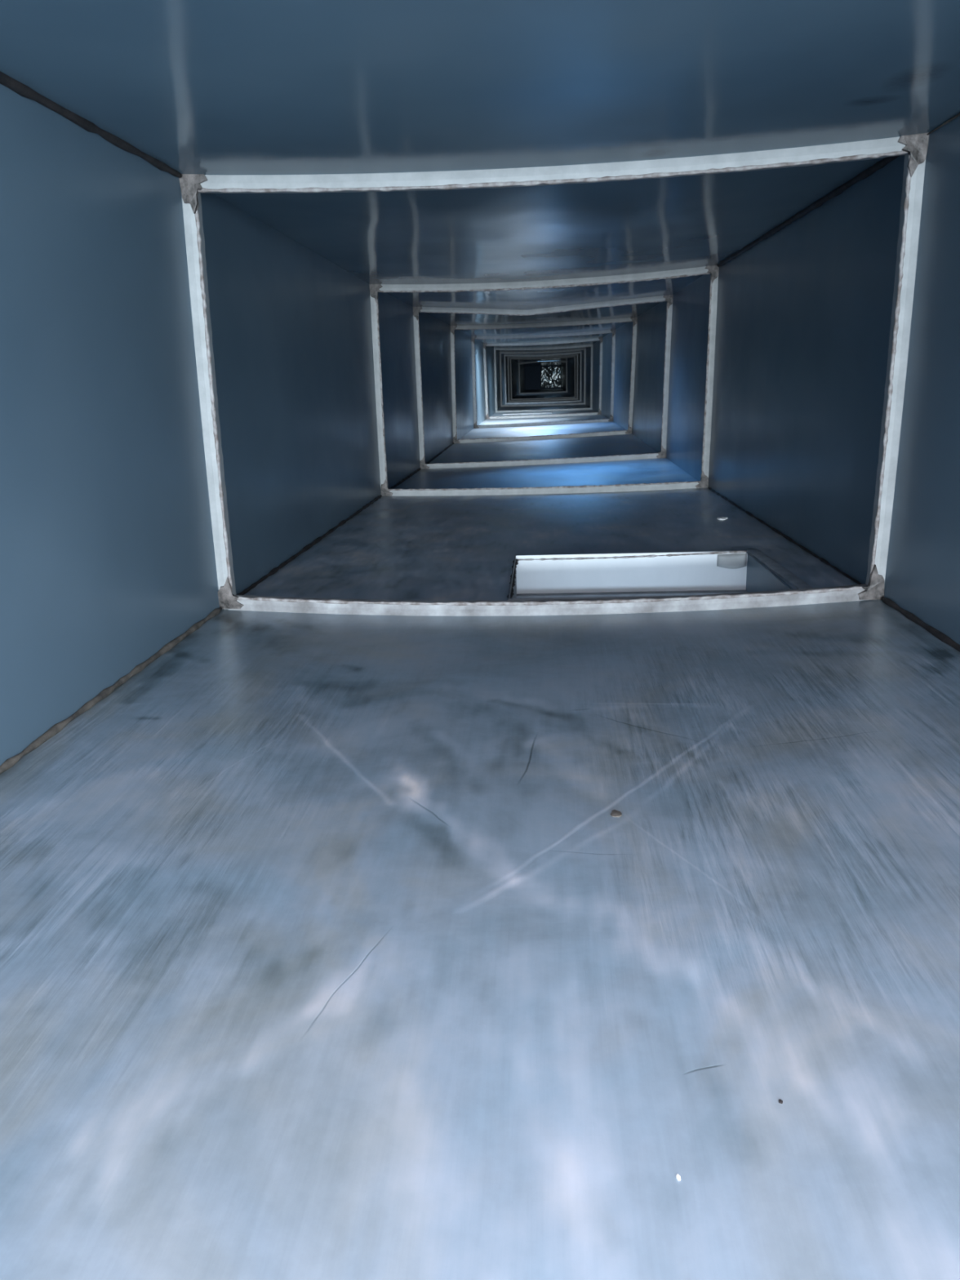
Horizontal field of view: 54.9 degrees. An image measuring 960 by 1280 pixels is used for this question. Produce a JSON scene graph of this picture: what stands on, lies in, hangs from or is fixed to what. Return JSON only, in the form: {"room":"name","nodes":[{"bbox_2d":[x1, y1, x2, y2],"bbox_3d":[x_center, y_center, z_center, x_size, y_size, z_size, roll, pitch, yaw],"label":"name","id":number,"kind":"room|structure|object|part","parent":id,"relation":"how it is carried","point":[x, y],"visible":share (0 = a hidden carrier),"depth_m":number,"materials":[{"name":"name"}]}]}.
{"room":"air duct","nodes":[
{"label":"air duct","id":0,"kind":"room"},
{"bbox_2d":[0,83,524,765],"bbox_3d":[0.324,-3.187,11.324,0.023,0.578,24.480,-1,16,4],"label":"wall","id":1,"kind":"structure","parent":0,"point":[108,557],"depth_m":1.05,"materials":[{"name":"grey metal"}]},
{"bbox_2d":[0,71,182,177],"bbox_3d":[-0.428,-0.345,0.337,0.012,0.013,1.680,-1,16,4],"label":"trim","id":2,"kind":"structure","parent":1,"relation":"attached to","point":[17,86],"depth_m":0.89,"materials":[{"name":"grey metal"}]},
{"bbox_2d":[0,607,222,773],"bbox_3d":[-0.414,0.186,0.488,0.009,0.011,1.680,-1,16,4],"label":"trim","id":3,"kind":"structure","parent":1,"relation":"attached to","point":[55,729],"depth_m":0.93,"materials":[{"name":"grey metal"}]},
{"bbox_2d":[235,495,382,595],"bbox_3d":[-0.317,-0.227,1.947,0.010,0.014,1.300,-1,16,4],"label":"trim","id":4,"kind":"structure","parent":1,"relation":"attached to","point":[317,540],"depth_m":1.73,"materials":[{"name":"grey metal"}]},
{"bbox_2d":[389,467,420,488],"bbox_3d":[-0.245,-0.519,2.995,0.011,0.016,0.820,-1,16,4],"label":"trim","id":5,"kind":"structure","parent":1,"relation":"attached to","point":[419,468],"depth_m":3.02,"materials":[{"name":"grey metal"}]},
{"bbox_2d":[425,442,453,463],"bbox_3d":[-0.174,-0.817,4.051,0.011,0.012,1.280,-1,16,4],"label":"trim","id":6,"kind":"structure","parent":1,"relation":"attached to","point":[447,447],"depth_m":3.98,"materials":[{"name":"grey metal"}]},
{"bbox_2d":[0,388,959,1279],"bbox_3d":[0.775,-2.926,11.368,0.906,0.027,24.480,-1,16,4],"label":"floor","id":7,"kind":"structure","parent":0,"point":[332,946],"depth_m":0.54,"materials":[{"name":"grey metal"}]},
{"bbox_2d":[502,412,552,414],"bbox_3d":[0.412,-1.917,8.043,0.443,0.097,0.303,-1,16,4],"label":"duct joint","id":8,"kind":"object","parent":7,"relation":"in","point":[548,412],"depth_m":8.18,"materials":[{"name":"grey metal"}]},
{"bbox_2d":[503,351,581,404],"bbox_3d":[0.737,-3.059,10.811,0.906,0.571,0.021,-1,16,4],"label":"frame","id":9,"kind":"object","parent":7,"relation":"on","point":[504,356],"visible":0.9,"depth_m":10.80,"materials":[{"name":"grey metal"}]},
{"bbox_2d":[413,294,672,468],"bbox_3d":[0.223,-0.913,3.308,0.913,0.575,0.025,-1,16,4],"label":"frame","id":10,"kind":"object","parent":7,"relation":"on","point":[668,299],"visible":0.94,"depth_m":3.29,"materials":[{"name":"grey metal"}]},
{"bbox_2d":[483,337,602,418],"bbox_3d":[0.484,-2.002,7.091,0.911,0.577,0.025,-1,16,4],"label":"frame","id":11,"kind":"object","parent":7,"relation":"on","point":[595,339],"visible":0.94,"depth_m":7.08,"materials":[{"name":"grey metal"}]},
{"bbox_2d":[499,347,586,406],"bbox_3d":[0.661,-2.758,9.733,0.908,0.574,0.021,-1,16,4],"label":"frame","id":12,"kind":"object","parent":7,"relation":"on","point":[578,349],"visible":0.9,"depth_m":9.72,"materials":[{"name":"grey metal"}]},
{"bbox_2d":[507,354,577,401],"bbox_3d":[0.808,-3.360,11.867,0.906,0.569,0.021,-1,16,4],"label":"frame","id":13,"kind":"object","parent":7,"relation":"on","point":[576,355],"visible":0.79,"depth_m":11.85,"materials":[{"name":"grey metal"}]},
{"bbox_2d":[510,355,575,399],"bbox_3d":[0.871,-3.618,12.779,0.906,0.568,0.021,-1,16,4],"label":"frame","id":14,"kind":"object","parent":7,"relation":"on","point":[570,356],"visible":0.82,"depth_m":12.78,"materials":[{"name":"grey metal"}]},
{"bbox_2d":[518,360,567,394],"bbox_3d":[1.169,-4.874,17.152,0.906,0.587,0.021,-1,16,4],"label":"frame","id":15,"kind":"object","parent":7,"relation":"on","point":[566,362],"visible":0.81,"depth_m":17.14,"materials":[{"name":"grey metal"}]},
{"bbox_2d":[471,329,615,428],"bbox_3d":[0.402,-1.652,5.871,0.910,0.581,0.025,-1,16,4],"label":"frame","id":16,"kind":"object","parent":7,"relation":"on","point":[613,331],"visible":0.98,"depth_m":5.86,"materials":[{"name":"grey metal"}]},
{"bbox_2d":[493,344,592,412],"bbox_3d":[0.580,-2.383,8.444,0.902,0.580,0.021,-1,16,4],"label":"frame","id":17,"kind":"object","parent":7,"relation":"on","point":[588,345],"visible":0.9,"depth_m":8.43,"materials":[{"name":"grey metal"}]},
{"bbox_2d":[450,316,637,443],"bbox_3d":[0.312,-1.278,4.576,0.920,0.578,0.025,-1,16,4],"label":"frame","id":18,"kind":"object","parent":7,"relation":"on","point":[633,320],"visible":0.91,"depth_m":4.56,"materials":[{"name":"grey metal"}]},
{"bbox_2d":[369,265,719,496],"bbox_3d":[0.168,-0.679,2.478,0.912,0.576,0.025,-1,16,4],"label":"frame","id":19,"kind":"object","parent":7,"relation":"on","point":[713,270],"visible":0.99,"depth_m":2.46,"materials":[{"name":"grey metal"}]},
{"bbox_2d":[178,132,928,616],"bbox_3d":[0.081,-0.312,1.199,0.914,0.580,0.025,-1,16,4],"label":"frame","id":20,"kind":"object","parent":7,"relation":"on","point":[913,147],"visible":1,"depth_m":1.17,"materials":[{"name":"silver metal"}]},
{"bbox_2d":[610,809,622,817],"bbox_3d":[0.100,0.127,0.677,0.008,0.001,0.011,-1,16,4],"label":"crumb","id":21,"kind":"object","parent":7,"relation":"on","point":[615,813],"visible":1,"depth_m":0.68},
{"bbox_2d":[506,548,812,600],"bbox_3d":[0.270,-0.061,1.476,0.444,0.099,0.378,-1,16,4],"label":"opening","id":22,"kind":"object","parent":7,"relation":"in","point":[639,575],"depth_m":1.63,"materials":[{"name":"metal"}]},
{"bbox_3d":[0.054,-0.058,1.496,0.002,0.097,0.330,-1,16,4],"label":"panel","id":23,"kind":"part","parent":22,"relation":"part of","materials":[{"name":"grey metal"}]},
{"bbox_3d":[0.245,-0.015,1.322,0.404,0.097,0.002,-1,16,4],"label":"panel","id":24,"kind":"part","parent":22,"relation":"part of","materials":[{"name":"grey metal"}]},
{"bbox_3d":[0.267,-0.106,1.641,0.404,0.097,0.002,-1,16,4],"label":"panel","id":25,"kind":"part","parent":22,"relation":"part of","materials":[{"name":"silver metal"}]},
{"bbox_3d":[0.458,-0.064,1.467,0.002,0.097,0.330,-1,16,4],"label":"panel","id":26,"kind":"part","parent":22,"relation":"part of","materials":[{"name":"grey metal"}]},
{"bbox_2d":[675,1173,680,1180],"bbox_3d":[0.079,0.214,0.368,0.002,0.001,0.002,-1,16,4],"label":"crumb","id":27,"kind":"object","parent":7,"relation":"on","point":[677,1176],"visible":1,"depth_m":0.37,"materials":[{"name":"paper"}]},
{"bbox_2d":[716,516,727,519],"bbox_3d":[0.518,-0.261,1.977,0.022,0.004,0.033,-1,16,4],"label":"paper scrap","id":28,"kind":"object","parent":7,"relation":"on","point":[717,517],"visible":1,"depth_m":1.97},
{"bbox_2d":[0,0,959,366],"bbox_3d":[0.764,-3.458,11.217,0.915,0.050,24.480,-1,16,4],"label":"ceiling","id":29,"kind":"structure","parent":0,"point":[196,86],"depth_m":0.88,"materials":[{"name":"grey metal"}]},
{"bbox_2d":[536,360,560,361],"bbox_3d":[1.168,-4.823,15.740,0.403,0.140,0.303,-1,16,4],"label":"ceiling opening collar","id":30,"kind":"structure","parent":29,"relation":"attached to","point":[542,360],"depth_m":15.62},
{"bbox_2d":[524,364,560,389],"bbox_3d":[1.570,-6.546,23.047,0.920,0.580,0.020,-1,16,4],"label":"wall","id":31,"kind":"structure","parent":0,"point":[532,374],"depth_m":23.05,"materials":[{"name":"grey metal"}]},
{"bbox_2d":[540,366,560,387],"bbox_3d":[1.761,-6.534,22.980,0.502,0.503,0.054,-1,16,4],"label":"foil cover","id":32,"kind":"object","parent":31,"relation":"attached to","point":[550,376],"visible":1,"depth_m":22.98,"materials":[{"name":"silver metal"}]},
{"bbox_2d":[560,115,959,644],"bbox_3d":[1.219,-3.205,11.258,0.032,0.577,24.480,-1,16,4],"label":"wall","id":33,"kind":"structure","parent":0,"point":[804,313],"depth_m":1.45,"materials":[{"name":"grey metal"}]},
{"bbox_2d":[707,487,862,584],"bbox_3d":[0.577,-0.239,1.883,0.006,0.010,1.300,-1,16,4],"label":"trim","id":34,"kind":"structure","parent":33,"relation":"attached to","point":[776,531],"depth_m":1.67,"materials":[{"name":"metal"}]},
{"bbox_2d":[717,155,899,266],"bbox_3d":[0.565,-0.776,1.731,0.015,0.015,1.300,-1,16,4],"label":"trim","id":35,"kind":"structure","parent":33,"relation":"attached to","point":[868,171],"depth_m":1.49,"materials":[{"name":"grey metal"}]},
{"bbox_2d":[880,596,959,651],"bbox_3d":[0.481,0.174,0.423,0.011,0.010,1.680,-1,16,4],"label":"trim","id":36,"kind":"structure","parent":33,"relation":"attached to","point":[944,638],"depth_m":1.09,"materials":[{"name":"grey metal"}]},
{"bbox_2d":[926,112,959,134],"bbox_3d":[0.465,-0.359,0.273,0.003,0.005,1.680,-1,16,4],"label":"trim","id":37,"kind":"structure","parent":33,"relation":"attached to","point":[958,114],"depth_m":1.02,"materials":[{"name":"grey metal"}]}
]}

